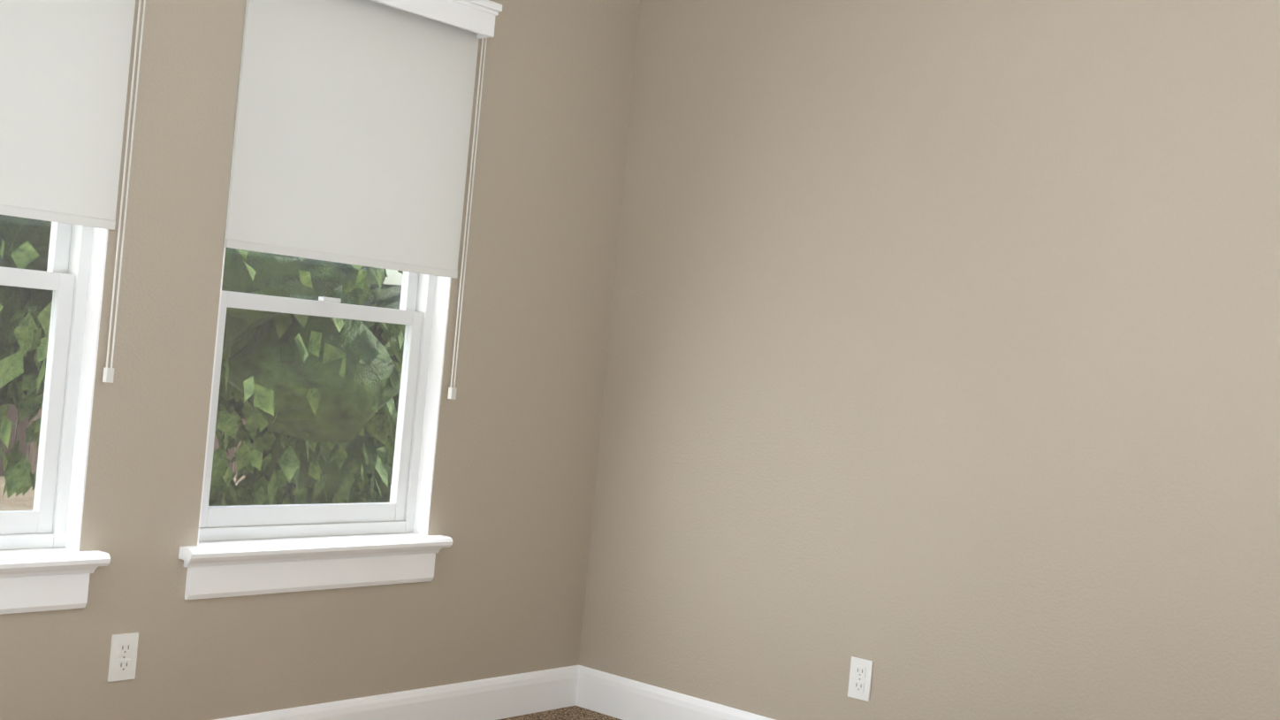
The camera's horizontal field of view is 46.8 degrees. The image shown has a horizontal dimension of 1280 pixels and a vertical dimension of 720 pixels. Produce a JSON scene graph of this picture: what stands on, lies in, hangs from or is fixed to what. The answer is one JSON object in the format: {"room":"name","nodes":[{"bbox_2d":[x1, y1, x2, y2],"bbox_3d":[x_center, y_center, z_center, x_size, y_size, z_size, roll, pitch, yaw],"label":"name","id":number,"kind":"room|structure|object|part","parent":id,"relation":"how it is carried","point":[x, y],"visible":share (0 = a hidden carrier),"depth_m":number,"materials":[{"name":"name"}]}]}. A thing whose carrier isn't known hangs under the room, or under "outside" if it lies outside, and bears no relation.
{"room":"empty room","nodes":[
{"label":"empty room","id":0,"kind":"room"},
{"bbox_2d":[0,0,639,719],"bbox_3d":[-1.039,-0.315,3.882,0.150,2.750,2.985,5,0,40],"label":"wall","id":1,"kind":"structure","parent":0,"point":[513,493],"depth_m":4.27,"materials":[{"name":"beige paint"}]},
{"bbox_2d":[0,214,108,550],"bbox_3d":[-1.568,-0.294,3.255,0.145,1.445,0.780,5,0,40],"label":"window","id":2,"kind":"structure","parent":1,"relation":"in","point":[64,277],"depth_m":3.52,"materials":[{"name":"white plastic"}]},
{"bbox_2d":[0,0,145,382],"bbox_3d":[-1.454,-0.557,3.180,0.087,1.180,0.828,5,0,40],"label":"window blind","id":3,"kind":"object","parent":2,"relation":"attached to","point":[64,72],"visible":1,"depth_m":3.39,"materials":[{"name":"white fabric"}]},
{"bbox_3d":[-1.209,-0.493,3.499,0.016,1.095,0.018,5,0,40],"label":"chain","id":4,"kind":"part","parent":3,"relation":"part of","materials":[{"name":"white plastic"}]},
{"bbox_2d":[0,547,110,614],"bbox_3d":[-1.587,0.498,3.213,0.116,0.135,0.880,5,0,40],"label":"sill","id":5,"kind":"structure","parent":1,"relation":"attached to","point":[42,579],"depth_m":3.43,"materials":[{"name":"white wood"}]},
{"bbox_2d":[107,632,138,681],"bbox_3d":[-1.260,0.725,3.615,0.008,0.114,0.070,5,0,40],"label":"electrical outlet","id":6,"kind":"object","parent":1,"relation":"attached to","point":[123,656],"visible":1,"depth_m":3.61,"materials":[{"name":"white plastic"}]},
{"bbox_2d":[178,532,453,599],"bbox_3d":[-0.881,0.560,4.054,0.116,0.135,0.880,5,0,40],"label":"sill","id":7,"kind":"structure","parent":1,"relation":"attached to","point":[217,568],"depth_m":3.99,"materials":[{"name":"white wood"}]},
{"bbox_2d":[197,0,451,545],"bbox_3d":[-0.862,-0.232,4.097,0.145,1.445,0.780,5,0,40],"label":"window unit","id":8,"kind":"structure","parent":1,"relation":"in","point":[414,313],"depth_m":4.20,"materials":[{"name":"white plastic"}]},
{"bbox_2d":[224,0,502,399],"bbox_3d":[-0.749,-0.484,4.022,0.087,1.158,0.828,5,0,40],"label":"window blind","id":9,"kind":"object","parent":8,"relation":"attached to","point":[353,132],"visible":1,"depth_m":4.03,"materials":[{"name":"white fabric"}]},
{"bbox_3d":[-0.504,-0.419,4.340,0.016,1.073,0.018,5,0,40],"label":"chain","id":10,"kind":"part","parent":9,"relation":"part of","materials":[{"name":"white plastic"}]},
{"bbox_2d":[213,664,579,719],"bbox_3d":[-1.099,0.995,3.830,0.016,0.130,2.792,5,0,40],"label":"baseboard","id":11,"kind":"structure","parent":1,"relation":"attached to","point":[502,697],"depth_m":4.49,"materials":[{"name":"white wood"}]},
{"bbox_2d":[497,705,621,719],"bbox_3d":[0.214,1.248,1.929,5.100,0.120,4.587,5,0,40],"label":"floor","id":12,"kind":"structure","parent":0,"point":[574,712],"depth_m":4.74,"materials":[{"name":"carpet"}]},
{"bbox_2d":[579,0,1279,719],"bbox_3d":[1.673,-0.064,3.506,4.700,2.750,0.150,5,0,40],"label":"wall","id":13,"kind":"structure","parent":0,"point":[943,369],"depth_m":4.09,"materials":[{"name":"beige paint"}]},
{"bbox_2d":[575,664,775,719],"bbox_3d":[1.499,1.236,3.447,4.500,0.130,0.016,5,0,40],"label":"baseboard","id":14,"kind":"structure","parent":13,"relation":"attached to","point":[619,697],"depth_m":4.71,"materials":[{"name":"white wood"}]},
{"bbox_2d":[847,655,873,700],"bbox_3d":[0.626,0.907,4.210,0.070,0.114,0.008,5,0,40],"label":"electrical outlet","id":15,"kind":"object","parent":13,"relation":"attached to","point":[860,678],"visible":1,"depth_m":4.21,"materials":[{"name":"white plastic"}]},
{"label":"outside","id":16,"kind":"structure","parent":0,"visible":0},
{"bbox_2d":[0,403,256,549],"bbox_3d":[-9.402,0.818,12.636,90.000,0.001,90.000,5,0,40],"label":"ground","id":17,"kind":"structure","parent":16,"point":[22,507],"depth_m":12.65,"materials":[{"name":"brown soil"}]},
{"bbox_2d":[0,403,245,475],"bbox_3d":[-8.883,-0.053,10.938,0.148,1.842,34.028,5,0,40],"label":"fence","id":18,"kind":"object","parent":17,"relation":"on","point":[23,436],"depth_m":14.36,"materials":[{"name":"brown wood"}]},
{"bbox_3d":[-2.865,-0.303,8.671,0.576,3.470,1.273,5,0,40],"label":"trunk","id":19,"kind":"object","parent":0,"visible":0},
{"bbox_2d":[0,214,405,540],"bbox_3d":[-2.619,-0.948,8.880,4.661,4.715,5.006,5,0,40],"label":"foliage","id":20,"kind":"object","parent":19,"relation":"attached to","point":[326,327],"depth_m":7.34,"materials":[{"name":"green plant"}]}
]}

